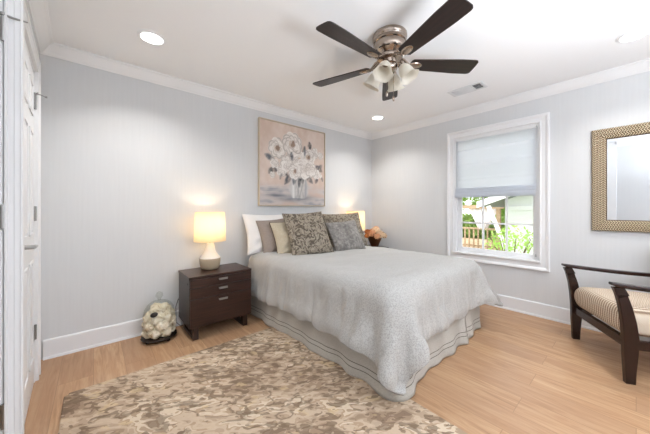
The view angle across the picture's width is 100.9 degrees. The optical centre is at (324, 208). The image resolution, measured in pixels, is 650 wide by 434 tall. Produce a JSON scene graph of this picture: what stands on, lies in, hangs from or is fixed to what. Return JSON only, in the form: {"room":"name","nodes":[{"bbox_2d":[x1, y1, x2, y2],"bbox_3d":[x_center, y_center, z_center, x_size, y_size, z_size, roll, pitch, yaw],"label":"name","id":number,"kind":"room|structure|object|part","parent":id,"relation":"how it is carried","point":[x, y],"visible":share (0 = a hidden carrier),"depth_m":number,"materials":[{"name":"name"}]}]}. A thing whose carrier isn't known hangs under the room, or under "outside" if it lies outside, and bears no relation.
{"room":"bedroom","nodes":[
{"label":"bedroom","id":0,"kind":"room"},
{"bbox_2d":[3,0,3,433],"bbox_3d":[-1.736,-0.058,0.723,1.215,2.395,0.122,0,0,-41],"label":"wall","id":1,"kind":"structure","parent":0,"point":[3,0],"depth_m":1.05,"materials":[{"name":"paint"}]},
{"bbox_2d":[4,0,23,433],"bbox_3d":[-1.552,0.090,0.785,0.900,2.100,0.024,0,0,-41],"label":"trim","id":2,"kind":"structure","parent":1,"relation":"attached to","point":[13,29],"depth_m":1.06,"materials":[{"name":"white paint"}]},
{"bbox_2d":[0,0,27,433],"bbox_3d":[-1.520,0.116,0.806,0.848,2.032,0.090,0,0,-41],"label":"door","id":3,"kind":"structure","parent":1,"relation":"in","point":[2,13],"depth_m":1.04,"materials":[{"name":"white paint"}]},
{"bbox_2d":[27,0,649,139],"bbox_3d":[0.801,-1.214,1.574,3.885,0.083,4.537,0,0,-41],"label":"trim","id":4,"kind":"structure","parent":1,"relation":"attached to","point":[38,9],"depth_m":2.60,"materials":[{"name":"white paint"}]},
{"bbox_2d":[25,0,38,53],"bbox_3d":[-1.789,-0.058,1.541,0.120,2.395,1.200,0,0,-43],"label":"wall","id":5,"kind":"structure","parent":0,"point":[25,0],"depth_m":1.69,"materials":[{"name":"grey paint"}]},
{"bbox_2d":[24,0,40,382],"bbox_3d":[-1.790,0.066,1.560,0.144,2.148,1.146,0,0,-43],"label":"trim","id":6,"kind":"structure","parent":5,"relation":"attached to","point":[29,39],"depth_m":1.78,"materials":[{"name":"white paint"}]},
{"bbox_2d":[24,41,46,424],"bbox_3d":[-1.671,0.126,1.528,0.097,2.012,0.693,0,0,-43],"label":"door","id":7,"kind":"structure","parent":5,"relation":"in","point":[30,97],"depth_m":1.54,"materials":[{"name":"white paint"}]},
{"bbox_3d":[-1.671,0.080,1.514,0.007,1.720,0.452,0,0,-43],"label":"panel","id":8,"kind":"part","parent":7,"relation":"part of","materials":[{"name":"white paint"}]},
{"bbox_3d":[-1.495,0.190,1.361,0.055,0.056,0.134,0,0,-43],"label":"handle","id":9,"kind":"part","parent":7,"relation":"part of","materials":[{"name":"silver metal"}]},
{"bbox_2d":[39,53,371,359],"bbox_3d":[-0.784,-0.058,3.295,4.317,2.395,0.140,0,0,-41],"label":"wall","id":10,"kind":"structure","parent":0,"point":[128,164],"depth_m":2.41,"materials":[{"name":"grey paint"}]},
{"bbox_2d":[43,310,182,360],"bbox_3d":[-0.665,1.067,3.289,3.865,0.147,0.024,0,0,-41],"label":"baseboard","id":11,"kind":"structure","parent":10,"relation":"attached to","point":[54,347],"depth_m":2.21,"materials":[{"name":"white paint"}]},
{"bbox_2d":[258,117,324,205],"bbox_3d":[-0.397,-0.562,3.507,1.025,1.045,0.041,0,0,-41],"label":"painting","id":12,"kind":"object","parent":10,"relation":"attached to","point":[291,158],"visible":1,"depth_m":3.46,"materials":[{"name":"paint"}]},
{"bbox_2d":[24,304,649,433],"bbox_3d":[0.384,1.190,1.214,5.267,0.100,4.817,0,0,-41],"label":"floor","id":13,"kind":"structure","parent":0,"point":[518,373],"depth_m":1.83,"materials":[{"name":"brown wood"}]},
{"bbox_2d":[140,329,176,344],"bbox_3d":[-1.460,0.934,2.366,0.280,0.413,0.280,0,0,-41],"label":"tray","id":14,"kind":"object","parent":13,"relation":"on","point":[160,339],"visible":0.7,"depth_m":2.27,"materials":[{"name":"black wood"}]},
{"bbox_2d":[141,327,148,338],"bbox_3d":[-1.513,1.058,2.324,0.116,0.123,0.109,0,0,-16],"label":"coral piece","id":15,"kind":"object","parent":14,"relation":"in","point":[144,334],"visible":0.24,"depth_m":2.27,"materials":[{"name":"beige stone"}]},
{"bbox_2d":[142,312,150,323],"bbox_3d":[-1.510,0.945,2.311,0.116,0.120,0.113,0,0,-8],"label":"coral piece","id":16,"kind":"object","parent":14,"relation":"in","point":[146,318],"visible":0.44,"depth_m":2.27,"materials":[{"name":"beige stone"}]},
{"bbox_2d":[144,320,154,332],"bbox_3d":[-1.478,0.997,2.291,0.110,0.117,0.116,0,0,-11],"label":"coral piece","id":17,"kind":"object","parent":14,"relation":"in","point":[148,327],"visible":0.49,"depth_m":2.25,"materials":[{"name":"beige stone"}]},
{"bbox_2d":[147,329,161,338],"bbox_3d":[-1.444,1.057,2.292,0.111,0.121,0.109,0,0,-13],"label":"coral piece","id":18,"kind":"object","parent":14,"relation":"in","point":[154,334],"visible":0.64,"depth_m":2.25,"materials":[{"name":"beige stone"}]},
{"bbox_2d":[149,305,162,314],"bbox_3d":[-1.462,0.892,2.336,0.111,0.114,0.120,0,0,28],"label":"coral piece","id":19,"kind":"object","parent":14,"relation":"in","point":[156,308],"visible":0.65,"depth_m":2.30,"materials":[{"name":"beige stone"}]},
{"bbox_2d":[150,313,163,325],"bbox_3d":[-1.438,0.947,2.303,0.111,0.114,0.117,0,0,44],"label":"coral piece","id":20,"kind":"object","parent":14,"relation":"in","point":[154,321],"visible":0.7,"depth_m":2.26,"materials":[{"name":"beige stone"}]},
{"bbox_2d":[150,312,157,317],"bbox_3d":[-1.436,0.890,2.254,0.059,0.038,0.027,0,0,-13],"label":"seed pod","id":21,"kind":"object","parent":20,"relation":"on","point":[154,314],"visible":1,"depth_m":2.25,"materials":[{"name":"black"}]},
{"bbox_2d":[155,319,168,331],"bbox_3d":[-1.407,0.997,2.314,0.122,0.119,0.110,0,0,-44],"label":"coral piece","id":22,"kind":"object","parent":14,"relation":"in","point":[163,325],"visible":0.75,"depth_m":2.28,"materials":[{"name":"beige stone"}]},
{"bbox_2d":[160,302,171,311],"bbox_3d":[-1.430,0.888,2.382,0.111,0.116,0.117,0,0,35],"label":"coral piece","id":23,"kind":"object","parent":14,"relation":"in","point":[165,306],"visible":0.47,"depth_m":2.36,"materials":[{"name":"beige stone"}]},
{"bbox_2d":[160,325,172,336],"bbox_3d":[-1.388,1.056,2.342,0.116,0.116,0.112,0,0,29],"label":"coral piece","id":24,"kind":"object","parent":14,"relation":"in","point":[167,332],"visible":0.62,"depth_m":2.31,"materials":[{"name":"beige stone"}]},
{"bbox_2d":[161,310,172,321],"bbox_3d":[-1.396,0.941,2.352,0.111,0.112,0.116,0,0,-36],"label":"coral piece","id":25,"kind":"object","parent":14,"relation":"in","point":[167,314],"visible":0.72,"depth_m":2.33,"materials":[{"name":"beige stone"}]},
{"bbox_2d":[169,315,175,326],"bbox_3d":[-1.384,1.004,2.388,0.115,0.115,0.116,0,0,40],"label":"coral piece","id":26,"kind":"object","parent":14,"relation":"in","point":[172,322],"visible":0.42,"depth_m":2.38,"materials":[{"name":"beige stone"}]},
{"bbox_2d":[178,263,250,340],"bbox_3d":[-1.058,0.864,2.604,0.568,0.553,0.409,0,0,-41],"label":"nightstand","id":27,"kind":"object","parent":13,"relation":"on","point":[206,297],"visible":1,"depth_m":2.45,"materials":[{"name":"brown wood"}]},
{"bbox_2d":[193,212,225,269],"bbox_3d":[-1.129,0.308,2.638,0.296,0.556,0.296,0,0,-41],"label":"table lamp","id":28,"kind":"object","parent":27,"relation":"on","point":[209,227],"visible":1,"depth_m":2.54,"materials":[{"name":"beige ceramic"}]},
{"bbox_3d":[-1.129,0.172,2.638,0.294,0.284,0.294,0,0,-41],"label":"lamp shade","id":29,"kind":"part","parent":28,"relation":"part of","materials":[{"name":"fabric"}]},
{"bbox_3d":[-0.943,0.905,2.471,0.554,0.246,0.022,0,0,-41],"label":"drawer","id":30,"kind":"part","parent":27,"relation":"part of","materials":[{"name":"brown wood"}]},
{"bbox_3d":[-0.943,0.733,2.471,0.554,0.090,0.022,0,0,-41],"label":"drawer","id":31,"kind":"part","parent":27,"relation":"part of","materials":[{"name":"brown wood"}]},
{"bbox_3d":[-0.943,0.648,2.471,0.554,0.072,0.022,0,0,-41],"label":"drawer","id":32,"kind":"part","parent":27,"relation":"part of","materials":[{"name":"brown wood"}]},
{"bbox_2d":[58,327,467,433],"bbox_3d":[-0.214,1.133,1.235,1.560,0.014,2.390,0,0,-41],"label":"area rug","id":33,"kind":"object","parent":13,"relation":"on","point":[267,381],"visible":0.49,"depth_m":1.59,"materials":[{"name":"beige carpet"}]},
{"bbox_2d":[249,257,480,401],"bbox_3d":[0.323,0.828,2.779,1.570,0.625,1.993,0,0,-43],"label":"bed","id":34,"kind":"object","parent":13,"relation":"on","point":[442,345],"visible":0.31,"depth_m":2.06,"materials":[{"name":"white fabric"}]},
{"bbox_2d":[248,246,502,395],"bbox_3d":[0.482,0.761,2.786,2.004,0.593,1.989,0,0,-43],"label":"duvet","id":35,"kind":"object","parent":34,"relation":"on","point":[384,305],"visible":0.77,"depth_m":1.97,"materials":[{"name":"grey fabric"}]},
{"bbox_2d":[242,214,282,254],"bbox_3d":[-0.608,0.276,3.154,0.700,0.438,0.223,0,0,-41],"label":"pillow","id":36,"kind":"object","parent":35,"relation":"on","point":[254,242],"visible":0.44,"depth_m":2.96,"materials":[{"name":"white fabric"}]},
{"bbox_2d":[256,219,283,252],"bbox_3d":[-0.532,0.304,3.055,0.475,0.417,0.225,0,0,-33],"label":"pillow","id":37,"kind":"object","parent":35,"relation":"on","point":[267,238],"visible":0.4,"depth_m":2.95,"materials":[{"name":"beige fabric"}]},
{"bbox_2d":[269,222,291,252],"bbox_3d":[-0.379,0.317,3.012,0.454,0.390,0.227,0,0,-32],"label":"pillow","id":38,"kind":"object","parent":35,"relation":"on","point":[279,230],"visible":0.33,"depth_m":2.91,"materials":[{"name":"beige fabric"}]},
{"bbox_2d":[282,211,333,254],"bbox_3d":[-0.186,0.268,2.981,0.527,0.481,0.302,0,0,-28],"label":"pillow","id":39,"kind":"object","parent":35,"relation":"on","point":[307,233],"visible":0.91,"depth_m":2.91,"materials":[{"name":"beige fabric"}]},
{"bbox_2d":[322,212,367,246],"bbox_3d":[0.257,0.275,3.501,0.565,0.466,0.278,0,0,-19],"label":"pillow","id":40,"kind":"object","parent":35,"relation":"on","point":[328,218],"visible":0.48,"depth_m":3.49,"materials":[{"name":"beige fabric"}]},
{"bbox_2d":[325,220,365,250],"bbox_3d":[0.251,0.322,3.209,0.467,0.372,0.243,0,0,-29],"label":"pillow","id":41,"kind":"object","parent":35,"relation":"on","point":[345,235],"visible":0.9,"depth_m":3.15,"materials":[{"name":"grey fabric"}]},
{"bbox_2d":[561,263,649,384],"bbox_3d":[2.365,0.695,1.966,0.751,0.890,0.704,0,0,19],"label":"armchair","id":42,"kind":"object","parent":13,"relation":"on","point":[628,312],"visible":1,"depth_m":1.89,"materials":[{"name":"brown wood"}]},
{"bbox_3d":[2.184,0.829,2.369,0.130,0.622,0.038,0,0,19],"label":"leg","id":43,"kind":"part","parent":42,"relation":"part of","materials":[{"name":"brown wood"}]},
{"bbox_3d":[2.099,0.885,2.060,0.034,0.060,0.604,0,0,19],"label":"rail","id":44,"kind":"part","parent":42,"relation":"part of","materials":[{"name":"brown wood"}]},
{"bbox_3d":[2.429,0.521,2.283,0.660,0.068,0.064,0,0,19],"label":"armrest","id":45,"kind":"part","parent":42,"relation":"part of","materials":[{"name":"brown wood"}]},
{"bbox_2d":[574,287,649,336],"bbox_3d":[2.338,0.753,1.975,0.550,0.203,0.598,2,1,19],"label":"seat cushion","id":46,"kind":"object","parent":42,"relation":"on","point":[600,302],"depth_m":1.98,"materials":[{"name":"beige fabric"}]},
{"bbox_3d":[1.971,0.829,1.765,0.130,0.622,0.038,0,0,19],"label":"leg","id":47,"kind":"part","parent":42,"relation":"part of","materials":[{"name":"brown wood"}]},
{"bbox_3d":[2.216,0.521,1.679,0.660,0.068,0.064,0,0,19],"label":"armrest","id":48,"kind":"part","parent":42,"relation":"part of","materials":[{"name":"brown wood"}]},
{"bbox_3d":[2.265,0.885,1.662,0.520,0.060,0.026,0,0,19],"label":"rail","id":49,"kind":"part","parent":42,"relation":"part of","materials":[{"name":"brown wood"}]},
{"bbox_3d":[0.652,0.863,4.089,0.568,0.553,0.409,0,0,-41],"label":"nightstand","id":50,"kind":"object","parent":13,"relation":"on","visible":0},
{"bbox_2d":[346,211,364,230],"bbox_3d":[0.455,0.308,4.017,0.296,0.556,0.296,0,0,26],"label":"table lamp","id":51,"kind":"object","parent":50,"relation":"on","point":[361,213],"visible":0.23,"depth_m":3.91,"materials":[{"name":"beige fabric"}]},
{"bbox_2d":[363,226,386,246],"bbox_3d":[0.778,0.427,4.185,0.392,0.318,0.392,0,0,-41],"label":"flower arrangement","id":52,"kind":"object","parent":50,"relation":"on","point":[374,235],"visible":1,"depth_m":4.09,"materials":[{"name":"orange plant"}]},
{"bbox_2d":[47,0,649,132],"bbox_3d":[0.384,-1.305,1.214,5.267,0.100,4.817,0,0,-41],"label":"ceiling","id":53,"kind":"structure","parent":0,"point":[273,52],"depth_m":2.05,"materials":[{"name":"white paint"}]},
{"bbox_2d":[137,29,166,45],"bbox_3d":[-1.266,-1.250,1.965,0.184,0.010,0.184,0,0,-41],"label":"recessed light","id":54,"kind":"object","parent":53,"relation":"in","point":[149,36],"visible":1,"depth_m":1.95,"materials":[{"name":"white paint"}]},
{"bbox_2d":[141,33,162,43],"bbox_3d":[-1.266,-1.251,1.965,0.134,0.006,0.134,0,0,-41],"label":"diffuser","id":55,"kind":"object","parent":54,"relation":"attached to","point":[151,38],"depth_m":1.96,"materials":[{"name":"white plastic"}]},
{"bbox_2d":[371,115,383,119],"bbox_3d":[0.722,-1.250,3.680,0.184,0.010,0.184,0,0,-41],"label":"recessed light","id":56,"kind":"object","parent":53,"relation":"in","point":[376,117],"visible":1,"depth_m":3.66,"materials":[{"name":"white"}]},
{"bbox_2d":[313,0,477,100],"bbox_3d":[0.432,-1.016,1.913,1.190,0.477,1.245,0,0,-41],"label":"ceiling fan","id":57,"kind":"object","parent":53,"relation":"hanging from","point":[390,44],"visible":1,"depth_m":1.84,"materials":[{"name":"brown wood"}]},
{"bbox_3d":[0.132,-1.050,2.149,0.491,0.033,0.139,0,0,32],"label":"fan blade","id":58,"kind":"part","parent":57,"relation":"part of","materials":[{"name":"brown wood"}]},
{"bbox_3d":[0.166,-1.050,1.687,0.491,0.033,0.139,0,0,-40],"label":"fan blade","id":59,"kind":"part","parent":57,"relation":"part of","materials":[{"name":"brown wood"}]},
{"bbox_3d":[0.350,-0.951,2.013,0.139,0.144,0.132,0,0,31],"label":"lamp shade","id":60,"kind":"part","parent":57,"relation":"part of","materials":[{"name":"white glass"}]},
{"bbox_3d":[0.396,-0.951,1.825,0.132,0.144,0.139,0,0,31],"label":"lamp shade","id":61,"kind":"part","parent":57,"relation":"part of","materials":[{"name":"white glass"}]},
{"bbox_3d":[0.561,-1.050,2.325,0.139,0.033,0.491,0,0,14],"label":"fan blade","id":62,"kind":"part","parent":57,"relation":"part of","materials":[{"name":"brown wood"}]},
{"bbox_3d":[0.496,-0.884,1.942,0.018,0.212,0.018,0,0,-41],"label":"pull chain","id":63,"kind":"part","parent":57,"relation":"part of","materials":[{"name":"silver metal"}]},
{"bbox_3d":[0.538,-0.951,2.058,0.132,0.144,0.139,0,0,31],"label":"lamp shade","id":64,"kind":"part","parent":57,"relation":"part of","materials":[{"name":"white glass"}]},
{"bbox_3d":[0.584,-0.951,1.871,0.139,0.144,0.132,0,0,31],"label":"lamp shade","id":65,"kind":"part","parent":57,"relation":"part of","materials":[{"name":"white glass"}]},
{"bbox_3d":[0.617,-1.050,1.577,0.139,0.033,0.491,0,0,-22],"label":"fan blade","id":66,"kind":"part","parent":57,"relation":"part of","materials":[{"name":"brown wood"}]},
{"bbox_3d":[0.861,-1.050,1.971,0.491,0.033,0.139,0,0,-4],"label":"fan blade","id":67,"kind":"part","parent":57,"relation":"part of","materials":[{"name":"brown wood"}]},
{"bbox_2d":[447,81,487,96],"bbox_3d":[1.490,-1.251,2.814,0.176,0.007,0.336,0,0,-41],"label":"ceiling vent","id":68,"kind":"object","parent":53,"relation":"in","point":[479,85],"visible":1,"depth_m":2.80,"materials":[{"name":"white metal"}]},
{"bbox_2d":[615,26,649,42],"bbox_3d":[2.227,-1.250,1.934,0.184,0.010,0.184,0,0,-41],"label":"recessed light","id":69,"kind":"object","parent":53,"relation":"in","point":[637,33],"visible":1,"depth_m":1.93,"materials":[{"name":"white plastic"}]},
{"bbox_2d":[620,30,648,40],"bbox_3d":[2.227,-1.251,1.934,0.134,0.006,0.134,0,0,-41],"label":"diffuser","id":70,"kind":"object","parent":69,"relation":"attached to","point":[633,35],"depth_m":1.93,"materials":[{"name":"white plastic"}]},
{"bbox_2d":[368,236,381,246],"bbox_3d":[0.773,0.500,4.179,0.243,0.174,0.242,0,0,-41],"label":"bowl","id":71,"kind":"object","parent":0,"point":[374,241],"depth_m":4.10,"materials":[{"name":"brown metal"}]},
{"bbox_2d":[372,71,649,308],"bbox_3d":[2.325,-0.058,2.888,0.140,2.395,4.537,0,0,-41],"label":"wall","id":72,"kind":"structure","parent":0,"point":[409,168],"depth_m":2.74,"materials":[{"name":"grey paint"}]},
{"bbox_2d":[447,112,549,271],"bbox_3d":[2.026,-0.175,3.216,0.184,1.652,1.060,0,0,-41],"label":"window","id":73,"kind":"structure","parent":72,"relation":"in","point":[541,200],"depth_m":3.04,"materials":[{"name":"white paint"}]},
{"bbox_2d":[455,125,536,256],"bbox_3d":[1.985,-0.193,3.183,0.055,1.409,0.841,0,0,-41],"label":"roman shade","id":74,"kind":"object","parent":73,"relation":"attached to","point":[503,163],"visible":1,"depth_m":3.13,"materials":[{"name":"white fabric"}]},
{"bbox_3d":[1.993,-0.884,3.193,0.028,0.025,0.836,0,0,-41],"label":"head rail","id":75,"kind":"part","parent":74,"relation":"part of","materials":[{"name":"white paint"}]},
{"bbox_3d":[2.250,-0.200,2.867,0.004,1.360,0.006,0,0,-14],"label":"shade cord","id":76,"kind":"part","parent":74,"relation":"part of","materials":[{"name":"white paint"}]},
{"bbox_3d":[1.988,0.558,3.184,0.084,0.018,0.912,0,0,-41],"label":"sill","id":77,"kind":"part","parent":73,"relation":"part of","materials":[{"name":"white paint"}]},
{"bbox_3d":[2.040,0.175,3.228,0.032,0.740,0.852,0,0,-41],"label":"sash","id":78,"kind":"part","parent":73,"relation":"part of","materials":[{"name":"white paint"}]},
{"bbox_3d":[2.068,-0.528,3.252,0.032,0.737,0.852,0,0,-41],"label":"sash","id":79,"kind":"part","parent":73,"relation":"part of","materials":[{"name":"white paint"}]},
{"bbox_2d":[487,294,649,340],"bbox_3d":[2.263,1.067,2.835,0.024,0.147,4.537,0,0,-41],"label":"baseboard","id":80,"kind":"structure","parent":72,"relation":"attached to","point":[550,312],"depth_m":2.81,"materials":[{"name":"white paint"}]},
{"bbox_2d":[592,122,649,232],"bbox_3d":[2.768,-0.269,2.239,0.032,0.937,0.775,0,0,-41],"label":"mirror","id":81,"kind":"object","parent":72,"relation":"attached to","point":[621,154],"visible":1,"depth_m":2.39,"materials":[{"name":"clear glass"}]},
{"bbox_3d":[2.772,-0.269,2.243,0.006,0.747,0.585,0,0,-41],"label":"trim","id":82,"kind":"part","parent":81,"relation":"part of","materials":[{"name":"brown"}]},
{"bbox_3d":[2.776,-0.269,2.246,0.008,0.751,0.589,0,0,-41],"label":"pane","id":83,"kind":"part","parent":81,"relation":"part of","materials":[{"name":"white mirror"}]},
{"label":"outside","id":84,"kind":"structure","parent":0,"visible":0},
{"bbox_3d":[13.294,1.540,18.070,36.263,0.100,42.000,0,0,-41],"label":"ground","id":85,"kind":"structure","parent":84,"visible":0},
{"bbox_2d":[463,205,503,250],"bbox_3d":[4.477,0.690,9.309,3.060,1.600,3.750,0,0,-41],"label":"deck","id":86,"kind":"object","parent":85,"relation":"on","point":[467,242],"visible":0.17,"depth_m":7.44,"materials":[{"name":"brown wood"}]},
{"bbox_3d":[3.391,0.537,8.340,0.090,0.045,3.600,0,0,-41],"label":"rail","id":87,"kind":"part","parent":86,"relation":"part of","materials":[{"name":"brown wood"}]},
{"bbox_2d":[469,209,495,229],"bbox_3d":[4.292,0.270,7.269,0.081,0.563,0.755,0,0,-41],"label":"curtain","id":88,"kind":"object","parent":86,"relation":"hanging from","point":[476,213],"visible":0.71,"depth_m":7.31,"materials":[{"name":"white fabric"}]},
{"bbox_3d":[4.542,0.740,7.021,0.090,1.500,0.090,0,0,-41],"label":"post","id":89,"kind":"part","parent":86,"relation":"part of","materials":[{"name":"brown wood"}]},
{"bbox_2d":[463,213,504,239],"bbox_3d":[5.667,0.844,11.795,1.090,1.473,6.382,0,0,-41],"label":"hedge","id":90,"kind":"object","parent":85,"relation":"on","point":[468,218],"visible":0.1,"depth_m":10.88,"materials":[{"name":"green plant"}]},
{"bbox_2d":[469,197,504,219],"bbox_3d":[8.339,-0.288,12.076,3.277,3.571,3.384,0,0,-41],"label":"leafy tree","id":91,"kind":"object","parent":85,"relation":"on","point":[475,199],"visible":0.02,"depth_m":12.26,"materials":[{"name":"green plant"}]},
{"bbox_2d":[486,205,508,250],"bbox_3d":[3.434,0.715,5.128,0.066,1.572,0.622,0,0,-41],"label":"post","id":92,"kind":"object","parent":85,"relation":"on","point":[491,213],"visible":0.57,"depth_m":5.23,"materials":[{"name":"white paint"}]},
{"bbox_2d":[477,195,532,253],"bbox_3d":[7.065,0.100,4.984,5.190,2.780,6.000,0,0,-41],"label":"garage","id":93,"kind":"structure","parent":85,"relation":"on","point":[520,208],"depth_m":5.33,"materials":[{"name":"white"}]},
{"bbox_2d":[484,225,532,252],"bbox_3d":[3.032,0.874,4.367,0.710,1.236,0.859,0,0,-41],"label":"leafy shrub","id":94,"kind":"object","parent":85,"relation":"on","point":[527,235],"visible":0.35,"depth_m":4.34,"materials":[{"name":"green plant"}]}
]}

